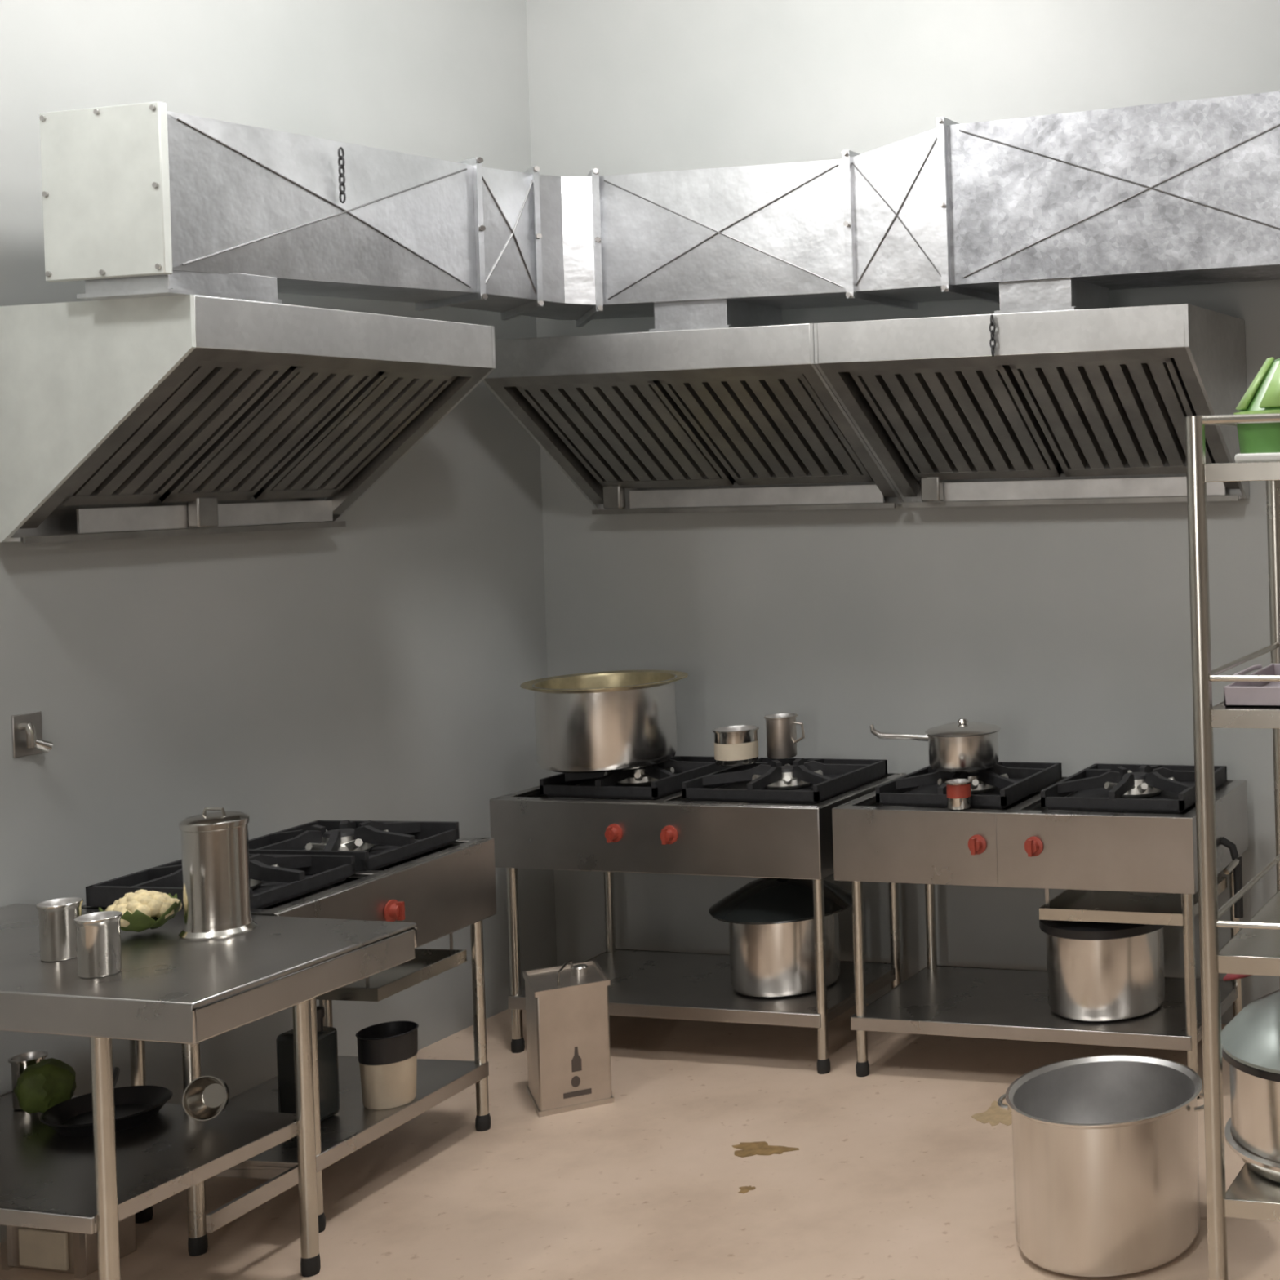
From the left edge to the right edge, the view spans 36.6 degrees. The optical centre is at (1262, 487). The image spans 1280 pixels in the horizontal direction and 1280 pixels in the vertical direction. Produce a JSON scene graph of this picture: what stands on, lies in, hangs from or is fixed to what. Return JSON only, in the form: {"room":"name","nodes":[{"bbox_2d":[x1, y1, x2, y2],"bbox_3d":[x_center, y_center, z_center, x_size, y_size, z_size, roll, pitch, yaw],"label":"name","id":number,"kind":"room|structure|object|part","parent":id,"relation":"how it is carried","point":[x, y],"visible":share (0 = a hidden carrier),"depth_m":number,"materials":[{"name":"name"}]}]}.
{"room":"commercial kitchen","nodes":[
{"label":"commercial kitchen","id":0,"kind":"room"},
{"bbox_2d":[0,0,556,1242],"bbox_3d":[-3.774,-0.048,2.795,0.200,4.000,8.110,-1,1,15],"label":"wall","id":1,"kind":"structure","parent":0,"point":[374,667],"depth_m":5.34,"materials":[{"name":"paint"}]},
{"bbox_2d":[11,711,53,758],"bbox_3d":[-3.183,0.640,4.495,0.056,0.110,0.080,-1,1,15],"label":"tap","id":2,"kind":"object","parent":1,"relation":"attached to","point":[27,731],"visible":1,"depth_m":4.48,"materials":[{"name":"metal"}]},
{"bbox_3d":[-3.168,0.668,4.498,0.031,0.044,0.053,-1,1,15],"label":"tap handle","id":3,"kind":"part","parent":2,"relation":"part of","materials":[{"name":"metal"}]},
{"bbox_2d":[0,294,495,543],"bbox_3d":[-2.784,-0.175,4.845,0.645,0.602,1.091,-1,1,15],"label":"extraction hood","id":4,"kind":"object","parent":1,"relation":"attached to","point":[181,415],"visible":1,"depth_m":4.58,"materials":[{"name":"metal"}]},
{"bbox_3d":[-2.920,-0.167,4.323,0.645,0.596,0.012,-1,1,15],"label":"panel","id":5,"kind":"part","parent":4,"relation":"part of","materials":[{"name":"metal"}]},
{"bbox_3d":[-3.091,-0.166,4.925,0.010,0.586,1.067,-1,1,15],"label":"panel","id":6,"kind":"part","parent":4,"relation":"part of","materials":[{"name":"silver metal"}]},
{"bbox_2d":[187,497,217,528],"bbox_3d":[-2.990,0.068,4.893,0.038,0.086,0.070,-1,1,15],"label":"cup","id":7,"kind":"object","parent":4,"relation":"on","point":[202,512],"depth_m":4.87,"materials":[{"name":"metal"}]},
{"bbox_3d":[-2.761,-0.149,4.840,0.598,0.472,1.067,-1,1,15],"label":"filter frame","id":8,"kind":"part","parent":4,"relation":"part of","materials":[{"name":"metal"}]},
{"bbox_3d":[-2.648,-0.188,5.367,0.645,0.596,0.012,-1,1,15],"label":"panel","id":9,"kind":"part","parent":4,"relation":"part of","materials":[{"name":"silver metal"}]},
{"bbox_2d":[0,1004,1279,1279],"bbox_3d":[-0.306,1.946,1.932,7.255,0.150,8.110,-1,1,15],"label":"floor","id":10,"kind":"structure","parent":0,"point":[892,1175],"depth_m":4.67,"materials":[{"name":"concrete"}]},
{"bbox_2d":[0,1213,136,1279],"bbox_3d":[-2.954,1.853,4.292,0.245,0.118,0.154,-1,1,15],"label":"storage box","id":11,"kind":"object","parent":10,"relation":"on","point":[76,1254],"visible":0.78,"depth_m":4.22,"materials":[{"name":"cardboard"}]},
{"bbox_3d":[-2.971,1.856,4.226,0.145,0.091,0.010,-1,1,15],"label":"panel","id":12,"kind":"part","parent":11,"relation":"part of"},
{"bbox_2d":[0,903,418,1279],"bbox_3d":[-2.676,1.483,4.000,1.226,0.850,0.647,-1,1,15],"label":"work table","id":13,"kind":"object","parent":10,"relation":"on","point":[168,988],"visible":0.92,"depth_m":3.87,"materials":[{"name":"metal"}]},
{"bbox_2d":[8,1050,48,1110],"bbox_3d":[-3.076,1.478,4.323,0.082,0.123,0.082,-1,1,15],"label":"steel tumbler","id":14,"kind":"object","parent":13,"relation":"on","point":[19,1063],"visible":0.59,"depth_m":4.29,"materials":[{"name":"metal"}]},
{"bbox_2d":[13,1057,76,1114],"bbox_3d":[-2.983,1.469,4.247,0.129,0.130,0.126,-1,1,15],"label":"cabbage","id":15,"kind":"object","parent":13,"relation":"on","point":[46,1083],"visible":0.95,"depth_m":4.21,"materials":[{"name":"green plant"}]},
{"bbox_2d":[35,897,83,961],"bbox_3d":[-2.713,0.997,3.914,0.088,0.125,0.088,-1,1,15],"label":"steel tumbler","id":16,"kind":"object","parent":13,"relation":"on","point":[57,927],"visible":0.93,"depth_m":3.88,"materials":[{"name":"metal"}]},
{"bbox_2d":[73,911,122,977],"bbox_3d":[-2.533,0.994,3.774,0.088,0.125,0.088,-1,1,15],"label":"steel tumbler","id":17,"kind":"object","parent":13,"relation":"on","point":[99,948],"visible":1,"depth_m":3.74,"materials":[{"name":"metal"}]},
{"bbox_3d":[-2.442,1.472,3.662,0.039,0.808,0.039,-1,1,15],"label":"leg","id":18,"kind":"part","parent":13,"relation":"part of","materials":[{"name":"metal"}]},
{"bbox_2d":[40,1066,173,1137],"bbox_3d":[-2.797,1.504,4.243,0.268,0.059,0.354,-2,1,1],"label":"frying pan","id":19,"kind":"object","parent":13,"relation":"on","point":[134,1105],"visible":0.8,"depth_m":4.23,"materials":[{"name":"black metal"}]},
{"bbox_3d":[-2.893,1.494,4.361,0.022,0.038,0.129,-2,1,-25],"label":"handle","id":20,"kind":"part","parent":19,"relation":"part of","materials":[{"name":"black metal"}]},
{"bbox_2d":[98,888,182,932],"bbox_3d":[-2.656,1.000,4.114,0.168,0.094,0.166,-1,1,15],"label":"cauliflower","id":21,"kind":"object","parent":13,"relation":"on","point":[143,909],"visible":0.94,"depth_m":4.08,"materials":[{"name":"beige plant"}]},
{"bbox_2d":[0,1090,297,1234],"bbox_3d":[-2.824,1.553,4.036,0.919,0.037,0.588,-1,1,15],"label":"shelf","id":22,"kind":"object","parent":13,"relation":"attached to","point":[47,1176],"depth_m":3.96,"materials":[{"name":"metal"}]},
{"bbox_3d":[-2.660,1.470,4.308,0.039,0.808,0.039,-1,1,15],"label":"leg","id":23,"kind":"part","parent":13,"relation":"part of","materials":[{"name":"metal"}]},
{"bbox_2d":[182,1075,229,1120],"bbox_3d":[-2.540,1.465,4.180,0.104,0.103,0.060,-2,1,-3],"label":"steel bowl","id":24,"kind":"object","parent":13,"relation":"on","point":[206,1097],"visible":1,"depth_m":4.18,"materials":[{"name":"silver metal"}]},
{"bbox_2d":[178,806,257,940],"bbox_3d":[-2.477,0.903,4.104,0.160,0.296,0.160,-1,1,15],"label":"steel canister","id":25,"kind":"object","parent":13,"relation":"on","point":[215,866],"visible":1,"depth_m":4.05,"materials":[{"name":"silver metal"}]},
{"bbox_3d":[-2.480,0.783,4.103,0.144,0.020,0.144,-1,1,15],"label":"lid","id":26,"kind":"part","parent":25,"relation":"part of","materials":[{"name":"metal"}]},
{"bbox_3d":[-2.481,0.766,4.103,0.068,0.021,0.008,-1,1,15],"label":"lid handle","id":27,"kind":"part","parent":25,"relation":"part of","materials":[{"name":"metal"}]},
{"bbox_3d":[-2.308,1.462,4.178,0.039,0.808,0.039,-1,1,15],"label":"leg","id":28,"kind":"part","parent":13,"relation":"part of","materials":[{"name":"metal"}]},
{"bbox_2d":[81,819,496,1233],"bbox_3d":[-2.630,1.434,4.640,0.637,0.929,1.085,-1,1,10],"label":"gas range","id":29,"kind":"object","parent":10,"relation":"on","point":[423,873],"visible":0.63,"depth_m":4.77,"materials":[{"name":"metal"}]},
{"bbox_3d":[-2.923,1.566,4.511,0.034,0.624,0.034,-1,1,10],"label":"leg","id":30,"kind":"part","parent":29,"relation":"part of","materials":[{"name":"metal"}]},
{"bbox_3d":[-2.714,1.023,4.534,0.229,0.055,0.257,-1,1,10],"label":"burner","id":31,"kind":"part","parent":29,"relation":"part of","materials":[{"name":"metal"}]},
{"bbox_3d":[-2.444,1.723,4.212,0.012,0.042,0.300,-1,1,10],"label":"shelf rail","id":32,"kind":"part","parent":29,"relation":"part of","materials":[{"name":"metal"}]},
{"bbox_2d":[275,1005,339,1120],"bbox_3d":[-2.571,1.548,4.669,0.120,0.302,0.100,-1,1,15],"label":"jerrycan","id":33,"kind":"object","parent":29,"relation":"on","point":[327,1046],"visible":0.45,"depth_m":4.64,"materials":[{"name":"black plastic"}]},
{"bbox_3d":[-2.422,1.554,4.418,0.034,0.624,0.034,-1,1,10],"label":"leg","id":34,"kind":"part","parent":29,"relation":"part of","materials":[{"name":"metal"}]},
{"bbox_3d":[-2.800,1.554,5.182,0.034,0.624,0.034,-1,1,10],"label":"leg","id":35,"kind":"part","parent":29,"relation":"part of","materials":[{"name":"metal"}]},
{"bbox_3d":[-2.636,1.016,4.957,0.229,0.055,0.257,-1,1,10],"label":"burner","id":36,"kind":"part","parent":29,"relation":"part of","materials":[{"name":"silver metal"}]},
{"bbox_2d":[213,1055,488,1179],"bbox_3d":[-2.616,1.720,4.778,0.556,0.046,0.756,-1,1,10],"label":"shelf","id":37,"kind":"object","parent":29,"relation":"attached to","point":[354,1126],"depth_m":4.75,"materials":[{"name":"metal"}]},
{"bbox_2d":[355,1021,418,1110],"bbox_3d":[-2.411,1.594,4.783,0.156,0.200,0.156,-1,1,15],"label":"pail","id":38,"kind":"object","parent":29,"relation":"on","point":[387,1051],"visible":1,"depth_m":4.73,"materials":[{"name":"beige plastic"}]},
{"bbox_3d":[-2.327,1.138,4.663,0.036,0.060,0.060,-1,1,10],"label":"knob","id":39,"kind":"part","parent":29,"relation":"part of","materials":[{"name":"red plastic"}]},
{"bbox_3d":[-2.298,1.542,5.089,0.034,0.624,0.034,-1,1,10],"label":"leg","id":40,"kind":"part","parent":29,"relation":"part of","materials":[{"name":"metal"}]},
{"bbox_2d":[522,960,613,1117],"bbox_3d":[-2.140,1.669,5.339,0.213,0.415,0.263,-2,1,-30],"label":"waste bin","id":41,"kind":"object","parent":10,"relation":"on","point":[567,1005],"visible":1,"depth_m":5.24,"materials":[{"name":"metal"}]},
{"bbox_3d":[-2.145,1.487,5.336,0.009,0.051,0.148,-2,1,-6],"label":"wire handle","id":42,"kind":"part","parent":41,"relation":"part of","materials":[{"name":"metal"}]},
{"bbox_2d":[489,755,906,1074],"bbox_3d":[-1.893,1.398,5.875,1.215,0.929,0.653,-1,1,15],"label":"gas range","id":43,"kind":"object","parent":10,"relation":"on","point":[766,817],"visible":0.81,"depth_m":5.67,"materials":[{"name":"metal"}]},
{"bbox_3d":[-2.493,1.538,5.781,0.034,0.624,0.034,-1,1,15],"label":"leg","id":44,"kind":"part","parent":43,"relation":"part of","materials":[{"name":"metal"}]},
{"bbox_2d":[520,670,688,773],"bbox_3d":[-2.244,0.798,5.933,0.536,0.286,0.536,-1,1,15],"label":"stock pot","id":45,"kind":"object","parent":43,"relation":"on","point":[607,721],"visible":1,"depth_m":5.75,"materials":[{"name":"metal"}]},
{"bbox_3d":[-2.363,1.528,6.279,0.034,0.624,0.034,-1,1,15],"label":"leg","id":46,"kind":"part","parent":43,"relation":"part of","materials":[{"name":"metal"}]},
{"bbox_3d":[-2.105,1.119,5.606,0.060,0.060,0.036,-1,1,15],"label":"knob","id":47,"kind":"part","parent":43,"relation":"part of","materials":[{"name":"red plastic"}]},
{"bbox_3d":[-2.147,0.989,5.988,0.257,0.055,0.229,-1,1,15],"label":"burner","id":48,"kind":"part","parent":43,"relation":"part of","materials":[{"name":"metal"}]},
{"bbox_3d":[-1.909,1.115,5.554,0.060,0.060,0.036,-1,1,15],"label":"knob","id":49,"kind":"part","parent":43,"relation":"part of","materials":[{"name":"red plastic"}]},
{"bbox_2d":[507,949,902,1027],"bbox_3d":[-1.881,1.693,5.897,1.153,0.046,0.572,-1,1,15],"label":"shelf","id":50,"kind":"object","parent":43,"relation":"attached to","point":[691,986],"depth_m":5.76,"materials":[{"name":"metal"}]},
{"bbox_2d":[711,724,759,766],"bbox_3d":[-1.776,0.870,5.854,0.152,0.118,0.152,-1,1,15],"label":"pan","id":51,"kind":"object","parent":43,"relation":"on","point":[734,745],"visible":1,"depth_m":5.80,"materials":[{"name":"metal"}]},
{"bbox_2d":[708,877,852,997],"bbox_3d":[-1.606,1.464,5.821,0.480,0.402,0.480,-1,1,15],"label":"cooking pot","id":52,"kind":"object","parent":43,"relation":"on","point":[771,942],"visible":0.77,"depth_m":5.67,"materials":[{"name":"metal"}]},
{"bbox_3d":[-1.609,1.353,5.820,0.480,0.112,0.480,-1,1,15],"label":"lid","id":53,"kind":"part","parent":52,"relation":"part of","materials":[{"name":"metal"}]},
{"bbox_3d":[-1.604,1.536,5.822,0.368,0.258,0.368,-1,1,15],"label":"pot","id":54,"kind":"part","parent":52,"relation":"part of","materials":[{"name":"metal"}]},
{"bbox_2d":[764,713,804,759],"bbox_3d":[-1.645,0.853,5.958,0.128,0.143,0.113,-2,1,-23],"label":"mug","id":55,"kind":"object","parent":43,"relation":"on","point":[781,731],"visible":1,"depth_m":5.92,"materials":[{"name":"metal"}]},
{"bbox_3d":[-1.587,0.838,5.939,0.044,0.079,0.010,-1,1,15],"label":"handle","id":56,"kind":"part","parent":55,"relation":"part of","materials":[{"name":"metal"}]},
{"bbox_3d":[-1.601,0.976,5.846,0.257,0.055,0.229,-1,1,15],"label":"burner","id":57,"kind":"part","parent":43,"relation":"part of","materials":[{"name":"metal"}]},
{"bbox_3d":[-1.401,1.512,5.496,0.034,0.624,0.034,-1,1,15],"label":"leg","id":58,"kind":"part","parent":43,"relation":"part of","materials":[{"name":"metal"}]},
{"bbox_3d":[-1.271,1.502,5.995,0.034,0.624,0.034,-1,1,15],"label":"leg","id":59,"kind":"part","parent":43,"relation":"part of","materials":[{"name":"metal"}]},
{"bbox_2d":[738,1186,755,1193],"bbox_3d":[-1.374,1.864,4.606,0.047,0.001,0.048,-1,1,15],"label":"stain","id":60,"kind":"object","parent":10,"relation":"on","point":[744,1189],"depth_m":4.61,"materials":[{"name":"brown liquid"}]},
{"bbox_2d":[731,1141,799,1157],"bbox_3d":[-1.401,1.861,4.888,0.196,0.001,0.110,-2,1,-8],"label":"stain","id":61,"kind":"object","parent":10,"relation":"on","point":[750,1148],"depth_m":4.88,"materials":[{"name":"brown liquid"}]},
{"bbox_2d":[971,1100,1012,1125],"bbox_3d":[-0.772,1.841,5.103,0.151,0.001,0.186,-1,1,15],"label":"stain","id":62,"kind":"object","parent":10,"relation":"on","point":[994,1114],"depth_m":5.08,"materials":[{"name":"beige liquid"}]},
{"bbox_2d":[831,761,1248,1098],"bbox_3d":[-0.663,1.369,5.554,1.245,0.929,0.653,-1,1,15],"label":"gas range","id":63,"kind":"object","parent":10,"relation":"on","point":[1121,839],"visible":0.85,"depth_m":5.37,"materials":[{"name":"metal"}]},
{"bbox_3d":[-1.269,1.509,5.462,0.034,0.624,0.034,-1,1,15],"label":"leg","id":64,"kind":"part","parent":63,"relation":"part of","materials":[{"name":"metal"}]},
{"bbox_3d":[-1.140,1.499,5.960,0.034,0.624,0.034,-1,1,15],"label":"leg","id":65,"kind":"part","parent":63,"relation":"part of","materials":[{"name":"metal"}]},
{"bbox_2d":[869,718,1000,772],"bbox_3d":[-1.063,0.829,5.647,0.438,0.160,0.244,-1,1,15],"label":"pan","id":66,"kind":"object","parent":63,"relation":"on","point":[963,745],"visible":1,"depth_m":5.54,"materials":[{"name":"metal"}]},
{"bbox_3d":[-1.181,0.798,5.654,0.208,0.056,0.021,-1,1,9],"label":"handle","id":67,"kind":"part","parent":66,"relation":"part of","materials":[{"name":"metal"}]},
{"bbox_3d":[-0.971,0.777,5.622,0.244,0.025,0.244,-1,1,15],"label":"lid","id":68,"kind":"part","parent":66,"relation":"part of","materials":[{"name":"metal"}]},
{"bbox_3d":[-0.972,0.756,5.622,0.036,0.020,0.036,-1,1,15],"label":"lid knob","id":69,"kind":"part","parent":66,"relation":"part of","materials":[{"name":"metal"}]},
{"bbox_2d":[944,778,972,809],"bbox_3d":[-0.941,0.950,5.373,0.084,0.083,0.084,-1,1,15],"label":"steel tumbler","id":70,"kind":"object","parent":63,"relation":"on","point":[958,790],"visible":1,"depth_m":5.34,"materials":[{"name":"metal"}]},
{"bbox_3d":[-0.952,0.961,5.676,0.257,0.055,0.229,-1,1,15],"label":"burner","id":71,"kind":"part","parent":63,"relation":"part of","materials":[{"name":"silver metal"}]},
{"bbox_3d":[-0.876,1.090,5.285,0.060,0.060,0.036,-1,1,15],"label":"knob","id":72,"kind":"part","parent":63,"relation":"part of","materials":[{"name":"red plastic"}]},
{"bbox_3d":[-0.697,1.086,5.238,0.060,0.060,0.036,-1,1,15],"label":"knob","id":73,"kind":"part","parent":63,"relation":"part of","materials":[{"name":"red plastic"}]},
{"bbox_2d":[850,964,1237,1050],"bbox_3d":[-0.681,1.665,5.584,1.123,0.046,0.572,-1,1,15],"label":"shelf","id":74,"kind":"object","parent":63,"relation":"attached to","point":[996,1003],"depth_m":5.45,"materials":[{"name":"metal"}]},
{"bbox_2d":[1039,920,1165,1021],"bbox_3d":[-0.497,1.482,5.492,0.410,0.315,0.410,-1,1,15],"label":"cooking pot","id":75,"kind":"object","parent":63,"relation":"on","point":[1097,971],"visible":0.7,"depth_m":5.33,"materials":[{"name":"metal"}]},
{"bbox_3d":[-0.501,1.351,5.490,0.410,0.053,0.410,-1,1,15],"label":"lid","id":76,"kind":"part","parent":75,"relation":"part of","materials":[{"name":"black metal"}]},
{"bbox_3d":[-0.401,0.948,5.533,0.257,0.055,0.229,-1,1,15],"label":"burner","id":77,"kind":"part","parent":63,"relation":"part of","materials":[{"name":"silver metal"}]},
{"bbox_3d":[-0.216,1.484,5.187,0.034,0.624,0.034,-1,1,15],"label":"leg","id":78,"kind":"part","parent":63,"relation":"part of","materials":[{"name":"metal"}]},
{"bbox_3d":[-0.086,1.474,5.686,0.034,0.624,0.034,-1,1,15],"label":"leg","id":79,"kind":"part","parent":63,"relation":"part of","materials":[{"name":"metal"}]},
{"bbox_2d":[997,1054,1204,1276],"bbox_3d":[-0.382,1.655,4.246,0.479,0.375,0.479,-1,1,40],"label":"stock pot","id":80,"kind":"object","parent":10,"relation":"on","point":[1106,1159],"visible":0.94,"depth_m":4.08,"materials":[{"name":"metal"}]},
{"bbox_3d":[-0.631,1.507,4.268,0.040,0.012,0.111,-1,1,6],"label":"handle","id":81,"kind":"part","parent":80,"relation":"part of","materials":[{"name":"metal"}]},
{"bbox_3d":[-0.141,1.494,4.220,0.040,0.012,0.111,-1,1,6],"label":"handle","id":82,"kind":"part","parent":80,"relation":"part of","materials":[{"name":"metal"}]},
{"bbox_2d":[1185,413,1279,1279],"bbox_3d":[0.433,0.837,3.527,0.994,1.986,0.654,-1,1,15],"label":"rack","id":83,"kind":"object","parent":10,"relation":"on","point":[1255,948],"visible":0.98,"depth_m":3.34,"materials":[{"name":"silver metal"}]},
{"bbox_3d":[-0.104,0.839,3.351,0.038,1.955,0.038,-1,1,15],"label":"post","id":84,"kind":"part","parent":83,"relation":"part of","materials":[{"name":"metal"}]},
{"bbox_3d":[0.403,-0.147,3.513,0.956,0.018,0.625,-1,1,15],"label":"guard rail","id":85,"kind":"part","parent":83,"relation":"part of","materials":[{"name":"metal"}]},
{"bbox_2d":[1222,973,1253,981],"bbox_3d":[0.118,1.031,3.691,0.364,0.086,0.203,-1,1,15],"label":"folded cloth","id":86,"kind":"object","parent":83,"relation":"on","point":[1228,976],"visible":0.09,"depth_m":3.63,"materials":[{"name":"red fabric"}]},
{"bbox_2d":[1204,462,1279,482],"bbox_3d":[0.409,-0.045,3.515,0.928,0.037,0.618,-1,1,15],"label":"shelf","id":87,"kind":"object","parent":83,"relation":"attached to","point":[1259,471],"depth_m":3.31,"materials":[{"name":"metal"}]},
{"bbox_3d":[0.416,0.350,3.521,0.956,0.013,0.623,-1,1,15],"label":"guard rail","id":88,"kind":"part","parent":83,"relation":"part of","materials":[{"name":"metal"}]},
{"bbox_2d":[1211,701,1279,728],"bbox_3d":[0.422,0.427,3.521,0.928,0.037,0.618,-1,1,15],"label":"shelf","id":89,"kind":"object","parent":83,"relation":"attached to","point":[1222,716],"depth_m":3.32,"materials":[{"name":"metal"}]},
{"bbox_3d":[0.429,0.825,3.527,0.956,0.013,0.623,-1,1,15],"label":"guard rail","id":90,"kind":"part","parent":83,"relation":"part of","materials":[{"name":"metal"}]},
{"bbox_2d":[1217,889,1279,976],"bbox_3d":[0.434,0.902,3.527,0.928,0.037,0.618,-1,1,15],"label":"shelf","id":91,"kind":"object","parent":83,"relation":"attached to","point":[1256,952],"depth_m":3.38,"materials":[{"name":"metal"}]},
{"bbox_2d":[1221,989,1279,1182],"bbox_3d":[0.155,1.195,3.559,0.480,0.340,0.480,-1,1,15],"label":"stock pot","id":92,"kind":"object","parent":83,"relation":"on","point":[1251,1041],"visible":0.99,"depth_m":3.43,"materials":[{"name":"metal"}]},
{"bbox_3d":[0.152,1.076,3.558,0.480,0.102,0.480,-1,1,15],"label":"lid","id":93,"kind":"part","parent":92,"relation":"part of","materials":[{"name":"silver metal"}]},
{"bbox_3d":[0.157,1.254,3.560,0.456,0.222,0.456,-1,1,15],"label":"pot","id":94,"kind":"part","parent":92,"relation":"part of","materials":[{"name":"metal"}]},
{"bbox_2d":[1223,663,1279,707],"bbox_3d":[0.233,0.391,3.482,0.567,0.050,0.384,-1,1,15],"label":"plastic tray","id":95,"kind":"object","parent":83,"relation":"on","point":[1237,694],"visible":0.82,"depth_m":3.36,"materials":[{"name":"plastic"}]},
{"bbox_3d":[-0.032,0.377,3.550,0.020,0.010,0.184,-1,1,15],"label":"handle","id":96,"kind":"part","parent":95,"relation":"part of","materials":[{"name":"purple plastic"}]},
{"bbox_2d":[1224,1164,1279,1222],"bbox_3d":[0.447,1.375,3.534,0.928,0.037,0.618,-1,1,15],"label":"shelf","id":97,"kind":"object","parent":83,"relation":"attached to","point":[1251,1195],"depth_m":3.35,"materials":[{"name":"metal"}]},
{"bbox_2d":[1235,452,1279,462],"bbox_3d":[0.298,-0.068,3.487,0.620,0.018,0.420,-1,1,15],"label":"tray","id":98,"kind":"object","parent":83,"relation":"on","point":[1249,457],"visible":0.93,"depth_m":3.35,"materials":[{"name":"white plastic"}]},
{"bbox_2d":[1233,356,1279,453],"bbox_3d":[0.118,-0.168,3.501,0.356,0.191,0.356,-1,1,15],"label":"plastic tub","id":99,"kind":"object","parent":98,"relation":"on","point":[1262,396],"visible":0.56,"depth_m":3.41,"materials":[{"name":"green plastic"}]},
{"bbox_3d":[0.050,0.827,3.941,0.038,1.955,0.038,-1,1,15],"label":"post","id":100,"kind":"part","parent":83,"relation":"part of","materials":[{"name":"metal"}]},
{"bbox_2d":[525,0,1279,1024],"bbox_3d":[0.634,-0.205,5.732,6.855,4.000,0.200,-1,1,15],"label":"wall","id":101,"kind":"structure","parent":0,"point":[1065,629],"depth_m":6.14,"materials":[{"name":"paint"}]},
{"bbox_2d":[482,323,904,515],"bbox_3d":[-1.932,-0.212,5.956,1.238,0.602,0.645,-1,1,15],"label":"extraction hood","id":102,"kind":"object","parent":101,"relation":"attached to","point":[744,419],"visible":0.92,"depth_m":5.88,"materials":[{"name":"metal"}]},
{"bbox_3d":[-2.525,-0.201,6.110,0.012,0.596,0.645,-1,1,15],"label":"panel","id":103,"kind":"part","parent":102,"relation":"part of","materials":[{"name":"silver metal"}]},
{"bbox_2d":[603,485,625,509],"bbox_3d":[-2.353,0.033,6.294,0.070,0.086,0.038,-1,1,15],"label":"cup","id":104,"kind":"object","parent":102,"relation":"on","point":[614,496],"depth_m":6.28,"materials":[{"name":"metal"}]},
{"bbox_2d":[39,91,1279,331],"bbox_3d":[-0.495,-0.863,4.641,4.760,0.655,2.040,-1,1,15],"label":"ventilation duct","id":105,"kind":"object","parent":102,"relation":"attached to","point":[1060,211],"visible":0.95,"depth_m":5.26,"materials":[{"name":"metal"}]},
{"bbox_2d":[337,146,346,203],"bbox_3d":[-2.495,-0.848,4.699,0.016,0.154,0.016,-2,1,-31],"label":"hanging chain","id":106,"kind":"object","parent":105,"relation":"hanging from","point":[340,157],"visible":1,"depth_m":4.70,"materials":[{"name":"metal"}]},
{"bbox_3d":[-1.852,-0.216,6.263,1.214,0.586,0.010,-1,1,15],"label":"panel","id":107,"kind":"part","parent":102,"relation":"part of","materials":[{"name":"silver metal"}]},
{"bbox_3d":[-1.339,-0.229,5.801,0.012,0.596,0.645,-1,1,15],"label":"panel","id":108,"kind":"part","parent":102,"relation":"part of","materials":[{"name":"silver metal"}]},
{"bbox_2d":[813,303,1248,507],"bbox_3d":[-0.732,-0.241,5.643,1.238,0.602,0.645,-1,1,15],"label":"extraction hood","id":109,"kind":"object","parent":101,"relation":"attached to","point":[1091,406],"visible":0.94,"depth_m":5.55,"materials":[{"name":"metal"}]},
{"bbox_3d":[-1.325,-0.230,5.798,0.012,0.596,0.645,-1,1,15],"label":"panel","id":110,"kind":"part","parent":109,"relation":"part of","materials":[{"name":"silver metal"}]},
{"bbox_2d":[920,476,943,502],"bbox_3d":[-1.139,0.004,5.978,0.070,0.086,0.038,-1,1,15],"label":"cup","id":111,"kind":"object","parent":109,"relation":"on","point":[931,487],"depth_m":5.96,"materials":[{"name":"metal"}]},
{"bbox_3d":[-0.731,-0.261,5.649,1.214,0.435,0.569,-1,1,15],"label":"plenum panel","id":112,"kind":"part","parent":109,"relation":"part of","materials":[{"name":"silver metal"}]},
{"bbox_2d":[989,314,995,356],"bbox_3d":[-0.828,-0.468,5.317,0.016,0.130,0.016,-2,1,-30],"label":"hanging chain","id":113,"kind":"object","parent":109,"relation":"hanging from","point":[992,321],"visible":1,"depth_m":5.31,"materials":[{"name":"metal"}]},
{"bbox_3d":[-0.652,-0.245,5.950,1.214,0.586,0.010,-1,1,15],"label":"panel","id":114,"kind":"part","parent":109,"relation":"part of","materials":[{"name":"silver metal"}]},
{"bbox_3d":[-0.139,-0.258,5.489,0.012,0.596,0.645,-1,1,15],"label":"panel","id":115,"kind":"part","parent":109,"relation":"part of","materials":[{"name":"silver metal"}]}
]}

